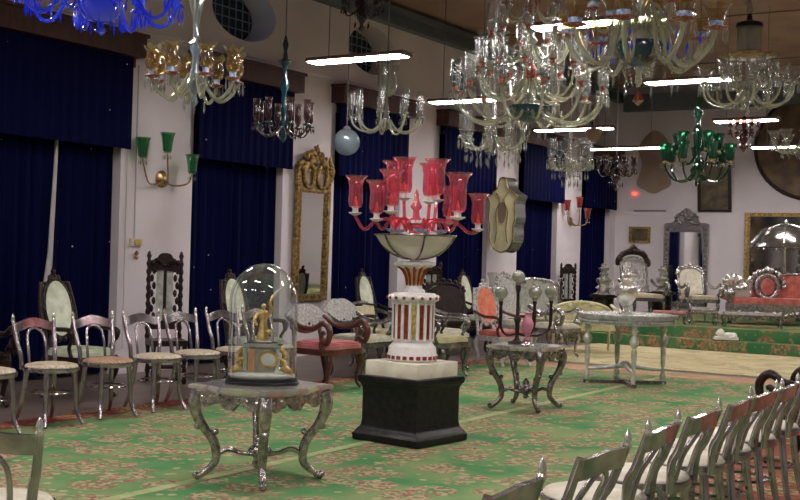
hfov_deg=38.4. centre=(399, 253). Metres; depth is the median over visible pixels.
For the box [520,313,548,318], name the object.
seat cushion
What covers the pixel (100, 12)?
chandelier
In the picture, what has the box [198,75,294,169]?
curtain valance
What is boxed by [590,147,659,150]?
diffuser
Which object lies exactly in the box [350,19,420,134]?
crystal chandelier
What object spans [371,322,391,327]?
seat cushion
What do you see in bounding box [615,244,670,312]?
carved armchair
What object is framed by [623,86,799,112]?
trim
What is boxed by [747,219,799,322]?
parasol
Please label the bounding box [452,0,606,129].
crystal chandelier
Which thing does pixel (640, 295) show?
seat cushion
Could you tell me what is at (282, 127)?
chandelier
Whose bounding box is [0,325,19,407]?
carved armchair
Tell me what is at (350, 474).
floor carpet
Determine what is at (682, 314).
stool
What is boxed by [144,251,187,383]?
carved chair
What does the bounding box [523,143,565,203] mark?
curtain valance
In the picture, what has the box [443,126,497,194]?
curtain valance
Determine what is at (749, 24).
crystal chandelier
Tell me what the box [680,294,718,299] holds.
seat cushion
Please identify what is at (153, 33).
trim
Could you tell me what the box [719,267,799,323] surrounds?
sofa
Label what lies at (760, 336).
stage
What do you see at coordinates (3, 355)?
seat cushion
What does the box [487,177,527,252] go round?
shield
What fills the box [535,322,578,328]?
seat cushion
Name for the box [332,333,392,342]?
seat cushion
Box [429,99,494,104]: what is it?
diffuser
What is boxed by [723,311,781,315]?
seat cushion
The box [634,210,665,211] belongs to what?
bar
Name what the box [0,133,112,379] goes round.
window curtain
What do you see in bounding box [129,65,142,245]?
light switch
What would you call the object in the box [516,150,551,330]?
window curtain
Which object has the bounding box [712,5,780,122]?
lamp
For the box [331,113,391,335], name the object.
window curtain
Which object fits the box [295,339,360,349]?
seat cushion
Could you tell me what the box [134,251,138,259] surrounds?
tassel
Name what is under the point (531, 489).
chair
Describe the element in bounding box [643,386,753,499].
chair
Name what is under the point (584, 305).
settee
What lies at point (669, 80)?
diffuser
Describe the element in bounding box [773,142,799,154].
crystal chandelier
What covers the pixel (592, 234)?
window curtain
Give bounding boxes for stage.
[546,311,799,356]
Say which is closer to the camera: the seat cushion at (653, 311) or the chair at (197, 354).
the chair at (197, 354)
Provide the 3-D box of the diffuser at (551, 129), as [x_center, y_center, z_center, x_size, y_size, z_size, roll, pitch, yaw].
[2.953,-2.118,19.579,1.369,0.024,0.190,2,0,32]
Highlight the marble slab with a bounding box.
[366,358,457,379]
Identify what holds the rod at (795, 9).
attached to the wall at (162, 215)
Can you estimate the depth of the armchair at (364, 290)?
16.60 m
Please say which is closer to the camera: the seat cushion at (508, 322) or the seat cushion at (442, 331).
the seat cushion at (442, 331)
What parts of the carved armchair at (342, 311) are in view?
panel, arm, leg, arm, seat frame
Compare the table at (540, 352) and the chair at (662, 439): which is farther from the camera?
the table at (540, 352)
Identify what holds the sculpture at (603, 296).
on the stage
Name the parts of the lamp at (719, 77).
hanging rod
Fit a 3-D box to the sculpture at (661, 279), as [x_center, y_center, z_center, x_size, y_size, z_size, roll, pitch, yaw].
[5.247,0.749,23.047,0.540,1.027,0.532,2,0,32]
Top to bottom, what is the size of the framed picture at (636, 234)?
0.360 m
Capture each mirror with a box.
[290,145,334,300]
[663,208,709,306]
[743,213,799,282]
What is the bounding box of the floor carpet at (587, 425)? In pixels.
[348,376,779,480]
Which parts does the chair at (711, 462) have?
seat, seat frame, leg, leg, post, post, crest rail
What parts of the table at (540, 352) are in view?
leg, leg, leg, leg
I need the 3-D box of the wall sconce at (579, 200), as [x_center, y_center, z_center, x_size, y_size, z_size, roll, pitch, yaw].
[3.702,-0.881,24.099,0.388,0.608,0.827,2,0,32]
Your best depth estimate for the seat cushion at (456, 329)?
15.83 m
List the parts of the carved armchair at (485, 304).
post, leg, panel, frame, arm, post, leg, seat frame, arm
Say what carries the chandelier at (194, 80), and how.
hanging from the ceiling
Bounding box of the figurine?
[711,329,739,340]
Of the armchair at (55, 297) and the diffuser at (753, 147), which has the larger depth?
the diffuser at (753, 147)
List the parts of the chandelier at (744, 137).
lamp shade, lamp shade, stem, hanging rod, lamp shade, lamp shade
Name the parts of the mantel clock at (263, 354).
orange panel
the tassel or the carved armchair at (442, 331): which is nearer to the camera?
the tassel
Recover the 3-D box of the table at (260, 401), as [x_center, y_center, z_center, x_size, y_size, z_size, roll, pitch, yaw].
[-0.906,1.149,7.458,0.740,0.618,0.740,2,0,35]
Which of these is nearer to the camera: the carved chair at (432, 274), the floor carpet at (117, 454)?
the floor carpet at (117, 454)
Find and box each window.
[212,0,253,39]
[350,30,372,71]
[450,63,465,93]
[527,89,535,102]
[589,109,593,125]
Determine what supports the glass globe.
hanging from the ceiling
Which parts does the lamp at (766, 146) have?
hanging rod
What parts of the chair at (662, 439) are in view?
seat, seat frame, post, crest rail, post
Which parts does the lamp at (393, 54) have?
hanging rod, hanging rod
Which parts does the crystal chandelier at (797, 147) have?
arm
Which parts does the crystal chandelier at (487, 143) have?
arm, arm, arm, hanging rod, arm, arm, arm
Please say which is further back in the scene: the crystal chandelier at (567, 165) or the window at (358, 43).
the window at (358, 43)
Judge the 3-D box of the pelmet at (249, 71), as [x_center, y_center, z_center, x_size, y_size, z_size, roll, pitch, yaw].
[-1.968,-2.341,15.167,0.270,0.370,2.120,2,0,32]
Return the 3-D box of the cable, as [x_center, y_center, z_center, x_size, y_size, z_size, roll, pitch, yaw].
[-3.214,-0.615,13.486,0.013,3.450,0.013,2,0,32]
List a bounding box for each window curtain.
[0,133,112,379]
[187,93,275,362]
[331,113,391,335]
[436,134,483,335]
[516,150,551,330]
[579,163,604,301]
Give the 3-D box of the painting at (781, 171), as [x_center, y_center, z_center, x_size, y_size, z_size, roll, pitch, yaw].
[8.698,-2.257,24.069,2.570,2.330,0.090,2,0,32]
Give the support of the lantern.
hanging from the ceiling
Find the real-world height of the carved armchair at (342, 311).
0.934 m
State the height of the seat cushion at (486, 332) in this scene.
0.070 m
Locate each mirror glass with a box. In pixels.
[298,192,325,293]
[668,232,702,300]
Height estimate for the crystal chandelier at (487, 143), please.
2.994 m
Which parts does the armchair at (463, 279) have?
panel, frame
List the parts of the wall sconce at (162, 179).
lamp shade, arm, plate, arm, lamp shade, arm, lamp shade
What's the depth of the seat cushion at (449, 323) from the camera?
17.26 m
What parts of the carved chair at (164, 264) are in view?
leg, post, seat, post, leg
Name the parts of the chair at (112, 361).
post, leg, crest rail, leg, seat frame, seat, leg, post, leg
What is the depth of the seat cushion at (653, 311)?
20.35 m
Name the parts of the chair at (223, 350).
post, leg, crest rail, seat, seat frame, leg, post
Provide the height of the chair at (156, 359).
0.904 m
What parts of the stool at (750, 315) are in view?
frame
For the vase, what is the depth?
11.09 m
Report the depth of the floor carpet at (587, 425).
10.18 m
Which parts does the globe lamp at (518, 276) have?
glass globe, stem, glass globe, glass globe, glass globe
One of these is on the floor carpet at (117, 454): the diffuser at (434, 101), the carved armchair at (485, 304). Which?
the carved armchair at (485, 304)
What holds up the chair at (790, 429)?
on the floor carpet at (350, 474)
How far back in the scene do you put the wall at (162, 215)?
16.23 m
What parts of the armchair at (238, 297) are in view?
post, leg, frame, panel, arm, post, arm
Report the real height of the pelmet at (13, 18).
0.370 m
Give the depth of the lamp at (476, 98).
16.39 m
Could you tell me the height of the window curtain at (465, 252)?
3.560 m
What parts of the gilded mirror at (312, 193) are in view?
painted panel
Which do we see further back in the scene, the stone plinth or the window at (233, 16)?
the window at (233, 16)
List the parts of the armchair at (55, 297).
leg, post, frame, panel, arm, post, leg, seat frame, arm, leg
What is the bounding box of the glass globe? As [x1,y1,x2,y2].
[333,0,359,155]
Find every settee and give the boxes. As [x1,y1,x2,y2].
[506,277,568,345]
[552,300,621,350]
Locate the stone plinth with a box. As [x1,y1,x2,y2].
[352,374,466,448]
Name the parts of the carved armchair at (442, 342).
arm, leg, seat frame, arm, leg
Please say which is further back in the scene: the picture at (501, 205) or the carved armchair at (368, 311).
the picture at (501, 205)
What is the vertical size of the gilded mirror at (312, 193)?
2.239 m
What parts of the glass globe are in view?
globe, hanging rod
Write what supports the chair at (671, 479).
on the floor carpet at (350, 474)
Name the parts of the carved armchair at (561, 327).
panel, rail, arm, leg, seat frame, leg, arm, leg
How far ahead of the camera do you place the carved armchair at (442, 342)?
13.97 m
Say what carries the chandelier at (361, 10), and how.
hanging from the ceiling
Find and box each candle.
[375,202,378,212]
[389,194,392,204]
[456,200,459,210]
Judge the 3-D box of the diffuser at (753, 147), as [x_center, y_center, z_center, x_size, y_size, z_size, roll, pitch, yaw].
[7.316,-1.996,21.435,1.468,0.024,0.190,2,0,32]
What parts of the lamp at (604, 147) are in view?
hanging rod, hanging rod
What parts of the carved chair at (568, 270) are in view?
post, post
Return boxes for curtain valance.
[0,29,133,148]
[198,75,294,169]
[338,103,409,183]
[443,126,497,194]
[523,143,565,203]
[585,157,616,209]
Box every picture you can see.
[498,202,505,223]
[629,227,650,242]
[697,161,731,211]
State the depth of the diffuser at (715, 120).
17.72 m
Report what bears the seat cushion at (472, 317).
on the armchair at (463, 279)
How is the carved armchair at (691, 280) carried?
on the stage
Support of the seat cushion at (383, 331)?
on the carved armchair at (368, 311)
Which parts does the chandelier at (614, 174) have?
lamp shade, lamp shade, lamp shade, stem, hanging rod, lamp shade, lamp shade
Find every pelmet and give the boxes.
[0,0,149,67]
[188,48,307,93]
[331,83,420,118]
[436,109,506,136]
[517,128,573,151]
[580,143,624,162]
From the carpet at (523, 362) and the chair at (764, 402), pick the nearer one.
the chair at (764, 402)
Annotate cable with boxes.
[121,149,127,348]
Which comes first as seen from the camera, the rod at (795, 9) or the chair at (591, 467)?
the chair at (591, 467)
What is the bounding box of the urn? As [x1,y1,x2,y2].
[611,269,641,314]
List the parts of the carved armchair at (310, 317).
leg, post, rail, panel, arm, leg, seat frame, leg, arm, leg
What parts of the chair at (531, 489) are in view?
post, crest rail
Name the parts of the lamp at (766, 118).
hanging rod, hanging rod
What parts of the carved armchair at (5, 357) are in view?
leg, seat frame, arm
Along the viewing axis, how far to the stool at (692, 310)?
20.27 m
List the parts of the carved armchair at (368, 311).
leg, frame, panel, arm, leg, arm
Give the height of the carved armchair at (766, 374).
0.864 m
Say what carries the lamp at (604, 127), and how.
hanging from the ceiling
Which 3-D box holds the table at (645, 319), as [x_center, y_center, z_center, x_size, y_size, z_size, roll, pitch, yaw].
[2.720,1.141,13.874,1.146,0.845,1.146,2,0,44]
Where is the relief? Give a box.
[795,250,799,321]
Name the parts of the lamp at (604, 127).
hanging rod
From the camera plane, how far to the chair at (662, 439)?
4.68 m
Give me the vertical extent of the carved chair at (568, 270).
1.420 m
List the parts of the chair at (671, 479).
seat frame, seat, leg, post, leg, crest rail, post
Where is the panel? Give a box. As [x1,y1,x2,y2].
[636,130,670,192]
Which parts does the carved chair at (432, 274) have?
post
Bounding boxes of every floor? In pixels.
[0,332,771,422]
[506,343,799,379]
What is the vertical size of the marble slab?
0.115 m
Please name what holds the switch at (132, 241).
attached to the light switch at (132, 241)
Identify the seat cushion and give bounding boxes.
[0,351,7,359]
[48,345,109,357]
[229,336,284,344]
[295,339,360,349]
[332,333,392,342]
[362,328,390,335]
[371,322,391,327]
[432,334,467,342]
[434,329,468,336]
[435,327,461,330]
[439,320,488,326]
[467,314,496,319]
[478,329,523,336]
[503,319,522,325]
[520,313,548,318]
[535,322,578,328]
[553,319,613,326]
[636,293,664,297]
[652,310,685,313]
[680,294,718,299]
[690,307,715,309]
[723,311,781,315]
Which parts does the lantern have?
hanging rod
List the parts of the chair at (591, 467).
post, crest rail, post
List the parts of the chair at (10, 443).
crest rail, seat, post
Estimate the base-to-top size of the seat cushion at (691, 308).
0.040 m
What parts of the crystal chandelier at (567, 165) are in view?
arm, arm, hanging rod, arm, arm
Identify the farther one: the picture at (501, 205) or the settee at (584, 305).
the picture at (501, 205)
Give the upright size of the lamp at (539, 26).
1.742 m
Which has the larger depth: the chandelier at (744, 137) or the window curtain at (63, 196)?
the chandelier at (744, 137)
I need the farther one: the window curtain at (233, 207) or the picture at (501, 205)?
the picture at (501, 205)
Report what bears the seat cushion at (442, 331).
on the carved armchair at (442, 331)
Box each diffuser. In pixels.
[308,54,408,64]
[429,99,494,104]
[532,16,645,31]
[535,127,613,131]
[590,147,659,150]
[645,77,731,85]
[714,119,777,122]
[751,146,795,148]
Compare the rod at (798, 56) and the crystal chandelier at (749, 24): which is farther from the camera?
the rod at (798, 56)
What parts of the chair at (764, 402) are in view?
leg, leg, seat, seat frame, leg, post, leg, crest rail, post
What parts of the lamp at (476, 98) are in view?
hanging rod, hanging rod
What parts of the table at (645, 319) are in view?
leg, leg, leg, leg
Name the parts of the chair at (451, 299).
frame, panel, post, seat frame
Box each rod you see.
[469,9,799,38]
[563,56,799,72]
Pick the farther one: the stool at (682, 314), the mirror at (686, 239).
the mirror at (686, 239)
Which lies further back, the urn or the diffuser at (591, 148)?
the diffuser at (591, 148)
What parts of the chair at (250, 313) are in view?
post, crest rail, post, seat, seat frame, leg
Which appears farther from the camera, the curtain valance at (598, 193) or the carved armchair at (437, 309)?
the curtain valance at (598, 193)
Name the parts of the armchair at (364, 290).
post, panel, frame, arm, post, arm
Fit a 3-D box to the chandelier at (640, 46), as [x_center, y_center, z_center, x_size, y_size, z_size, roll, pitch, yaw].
[1.900,-2.528,9.004,1.304,2.740,1.304,2,0,1]
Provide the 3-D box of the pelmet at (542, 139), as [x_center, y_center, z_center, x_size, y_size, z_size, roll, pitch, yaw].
[2.915,-2.204,22.904,0.270,0.370,2.120,2,0,32]
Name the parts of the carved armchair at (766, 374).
arm, arm, leg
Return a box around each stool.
[651,310,687,324]
[688,307,718,325]
[721,311,784,328]
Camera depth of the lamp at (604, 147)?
22.59 m
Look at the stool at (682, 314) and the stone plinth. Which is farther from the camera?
the stool at (682, 314)
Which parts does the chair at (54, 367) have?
post, leg, crest rail, leg, seat, seat frame, leg, post, leg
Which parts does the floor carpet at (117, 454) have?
carpet edge strip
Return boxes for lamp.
[304,0,413,64]
[344,157,489,362]
[427,0,495,104]
[495,270,557,343]
[531,10,670,31]
[532,28,615,131]
[588,72,659,150]
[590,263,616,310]
[642,0,734,85]
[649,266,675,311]
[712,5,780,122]
[749,73,799,148]
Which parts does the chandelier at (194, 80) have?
arm, arm, arm, arm, stem, arm, arm, arm, arm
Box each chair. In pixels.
[0,366,21,432]
[0,417,55,499]
[11,313,84,428]
[71,310,137,419]
[121,309,186,412]
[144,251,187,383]
[163,307,221,401]
[204,306,247,380]
[241,305,294,372]
[422,262,442,288]
[423,278,490,352]
[482,457,547,499]
[495,271,538,342]
[539,408,681,499]
[560,262,576,306]
[561,429,631,499]
[595,396,722,499]
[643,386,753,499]
[669,379,779,499]
[698,373,799,499]
[724,386,799,499]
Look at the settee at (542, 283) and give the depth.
20.21 m
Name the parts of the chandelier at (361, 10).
lamp shade, stem, lamp shade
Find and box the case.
[225,263,298,386]
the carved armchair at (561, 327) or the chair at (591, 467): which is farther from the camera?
the carved armchair at (561, 327)
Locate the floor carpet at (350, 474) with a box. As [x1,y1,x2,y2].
[120,449,710,499]
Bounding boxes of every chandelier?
[12,0,183,36]
[145,0,245,106]
[252,0,314,141]
[340,0,383,32]
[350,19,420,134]
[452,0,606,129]
[461,0,522,151]
[549,0,590,171]
[554,0,728,105]
[595,29,637,191]
[659,0,736,186]
[702,14,794,109]
[727,1,760,152]
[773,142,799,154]
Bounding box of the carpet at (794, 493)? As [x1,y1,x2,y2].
[677,437,799,499]
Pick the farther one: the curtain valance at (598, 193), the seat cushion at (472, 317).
the curtain valance at (598, 193)
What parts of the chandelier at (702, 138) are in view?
lamp shade, lamp shade, lamp shade, arm, arm, lamp shade, lamp shade, arm, stem, hanging rod, lamp shade, arm, arm, lamp shade, arm, arm, lamp shade, arm, lamp shade, lamp shade, lamp shade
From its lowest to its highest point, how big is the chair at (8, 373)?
0.904 m
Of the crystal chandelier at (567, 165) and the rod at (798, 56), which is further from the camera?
the rod at (798, 56)
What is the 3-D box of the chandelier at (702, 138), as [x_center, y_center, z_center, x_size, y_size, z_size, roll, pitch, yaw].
[3.911,-2.357,14.980,0.984,2.970,0.986,2,0,32]
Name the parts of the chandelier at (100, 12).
arm, arm, arm, arm, lamp shade, arm, arm, lamp shade, arm, arm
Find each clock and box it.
[228,288,294,378]
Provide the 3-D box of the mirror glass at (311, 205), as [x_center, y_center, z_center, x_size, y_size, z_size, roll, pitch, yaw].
[-1.285,-0.148,16.506,0.025,1.468,0.651,3,1,32]
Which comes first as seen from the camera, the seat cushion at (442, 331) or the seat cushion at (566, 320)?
the seat cushion at (442, 331)
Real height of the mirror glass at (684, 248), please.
1.540 m
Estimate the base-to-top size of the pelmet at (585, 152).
0.370 m
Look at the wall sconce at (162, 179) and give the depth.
13.65 m
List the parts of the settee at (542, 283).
seat frame, panel, frame, leg, leg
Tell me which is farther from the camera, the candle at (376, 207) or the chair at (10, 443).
the candle at (376, 207)
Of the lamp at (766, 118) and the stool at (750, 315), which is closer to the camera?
the lamp at (766, 118)
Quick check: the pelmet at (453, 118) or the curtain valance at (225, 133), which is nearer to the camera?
the curtain valance at (225, 133)
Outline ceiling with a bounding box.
[384,0,799,87]
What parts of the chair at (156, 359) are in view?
post, leg, crest rail, leg, seat, seat frame, leg, post, leg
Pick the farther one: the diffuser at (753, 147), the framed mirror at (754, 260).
the framed mirror at (754, 260)
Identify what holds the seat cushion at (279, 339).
on the armchair at (238, 297)
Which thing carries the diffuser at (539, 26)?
attached to the lamp at (539, 26)
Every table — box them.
[188,379,332,491]
[485,342,566,413]
[576,311,678,387]
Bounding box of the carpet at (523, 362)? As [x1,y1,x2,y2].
[498,360,779,385]
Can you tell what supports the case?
on the table at (260, 401)
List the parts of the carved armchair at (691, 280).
leg, arm, frame, panel, seat frame, leg, arm, leg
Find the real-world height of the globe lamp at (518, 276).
0.726 m
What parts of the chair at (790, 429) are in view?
leg, seat, leg, seat frame, post, leg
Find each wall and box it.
[0,0,618,381]
[613,78,799,313]
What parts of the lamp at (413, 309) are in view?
lamp shade, bowl frame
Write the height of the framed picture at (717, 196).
1.098 m
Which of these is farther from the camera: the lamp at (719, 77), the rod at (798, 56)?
the rod at (798, 56)
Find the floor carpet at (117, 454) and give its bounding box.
[0,362,659,499]
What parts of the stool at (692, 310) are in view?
frame, leg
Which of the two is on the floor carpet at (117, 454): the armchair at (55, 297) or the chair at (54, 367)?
the chair at (54, 367)
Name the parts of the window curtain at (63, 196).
curtain panel, curtain panel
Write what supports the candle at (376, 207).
on the lamp at (413, 309)
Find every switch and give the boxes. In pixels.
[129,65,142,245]
[129,238,142,245]
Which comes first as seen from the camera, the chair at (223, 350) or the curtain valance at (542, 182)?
the chair at (223, 350)
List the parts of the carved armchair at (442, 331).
arm, leg, arm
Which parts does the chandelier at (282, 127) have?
lamp shade, lamp shade, arm, lamp shade, arm, lamp shade, stem, hanging rod, arm, lamp shade, arm, lamp shade, lamp shade, lamp shade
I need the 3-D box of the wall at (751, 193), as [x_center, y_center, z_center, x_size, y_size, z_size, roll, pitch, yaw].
[10.047,-0.944,23.360,12.800,5.450,0.200,2,0,32]
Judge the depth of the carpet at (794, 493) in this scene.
7.90 m
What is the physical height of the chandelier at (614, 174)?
2.930 m
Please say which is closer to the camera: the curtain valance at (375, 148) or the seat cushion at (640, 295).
the curtain valance at (375, 148)
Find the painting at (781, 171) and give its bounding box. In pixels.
[754,105,799,199]
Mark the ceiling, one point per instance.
(465, 15)
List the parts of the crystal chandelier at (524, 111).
arm, arm, arm, arm, arm, arm, arm, arm, arm, arm, arm, arm, arm, arm, arm, arm, arm, arm, lamp shade, arm, arm, arm, arm, arm, arm, arm, arm, arm, arm, arm, arm, arm, arm, arm, arm, arm, arm, arm, arm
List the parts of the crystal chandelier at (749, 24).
arm, arm, arm, arm, arm, arm, arm, arm, canopy dish, crown, arm, arm, arm, arm, arm, arm, arm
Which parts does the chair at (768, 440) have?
leg, seat, seat frame, leg, leg, post, post, crest rail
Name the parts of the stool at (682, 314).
frame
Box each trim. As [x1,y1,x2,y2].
[9,0,613,145]
[313,0,626,103]
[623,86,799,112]
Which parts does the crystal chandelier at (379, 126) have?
arm, arm, arm, arm, arm, arm, arm, arm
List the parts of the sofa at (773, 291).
arm, backrest, seat frame, frame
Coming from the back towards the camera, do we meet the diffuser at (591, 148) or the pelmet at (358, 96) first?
the diffuser at (591, 148)
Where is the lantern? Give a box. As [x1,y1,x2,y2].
[586,0,602,142]
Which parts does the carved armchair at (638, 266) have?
leg, panel, frame, post, leg, seat frame, arm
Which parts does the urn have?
handle, lid, handle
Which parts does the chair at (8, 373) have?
seat, seat frame, leg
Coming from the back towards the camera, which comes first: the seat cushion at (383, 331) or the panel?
the panel
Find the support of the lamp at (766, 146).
hanging from the ceiling
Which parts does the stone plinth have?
foot moulding, cap moulding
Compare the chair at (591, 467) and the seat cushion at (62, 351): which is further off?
the seat cushion at (62, 351)
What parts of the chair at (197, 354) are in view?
post, leg, crest rail, leg, post, seat, seat frame, leg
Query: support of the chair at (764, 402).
on the floor carpet at (350, 474)
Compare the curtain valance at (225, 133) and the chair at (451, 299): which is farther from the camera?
the chair at (451, 299)
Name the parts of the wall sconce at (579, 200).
lamp shade, lamp shade, lamp shade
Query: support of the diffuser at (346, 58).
attached to the lamp at (393, 54)
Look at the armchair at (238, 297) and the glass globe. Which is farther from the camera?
the glass globe
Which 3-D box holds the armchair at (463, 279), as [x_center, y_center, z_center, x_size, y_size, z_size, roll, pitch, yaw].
[1.331,0.898,19.426,0.724,1.275,0.639,2,0,32]
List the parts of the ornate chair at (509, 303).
frame, panel, seat frame, leg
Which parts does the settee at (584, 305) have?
leg, panel, frame, seat frame, leg, arm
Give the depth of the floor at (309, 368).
12.58 m
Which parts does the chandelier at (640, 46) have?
arm, arm, arm, arm, arm, arm, arm, lamp shade, stem, arm, arm, arm, arm, arm, arm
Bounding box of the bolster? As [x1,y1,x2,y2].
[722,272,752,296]
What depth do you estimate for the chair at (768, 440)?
6.40 m
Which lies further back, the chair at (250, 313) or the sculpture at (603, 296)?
the sculpture at (603, 296)
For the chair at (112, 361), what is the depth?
10.03 m
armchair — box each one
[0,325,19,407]
[38,269,119,397]
[219,269,288,378]
[284,304,370,390]
[322,298,392,374]
[348,300,391,365]
[355,268,391,355]
[432,313,470,375]
[434,308,465,361]
[434,310,471,368]
[457,269,503,343]
[472,279,532,367]
[526,303,582,357]
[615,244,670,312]
[674,263,723,322]
[755,366,799,463]
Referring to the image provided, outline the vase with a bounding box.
[519,312,534,346]
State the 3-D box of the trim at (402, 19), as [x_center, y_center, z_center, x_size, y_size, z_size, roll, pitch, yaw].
[-2.752,-3.818,13.925,0.200,0.280,29.500,2,0,32]
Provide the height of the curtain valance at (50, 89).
1.065 m
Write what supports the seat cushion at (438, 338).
on the carved armchair at (442, 342)
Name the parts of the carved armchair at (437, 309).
arm, leg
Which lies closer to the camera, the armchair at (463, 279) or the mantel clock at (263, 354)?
the mantel clock at (263, 354)
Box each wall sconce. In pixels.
[135,132,199,187]
[564,197,591,226]
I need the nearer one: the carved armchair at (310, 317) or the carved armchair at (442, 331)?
the carved armchair at (310, 317)
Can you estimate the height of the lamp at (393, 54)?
1.802 m

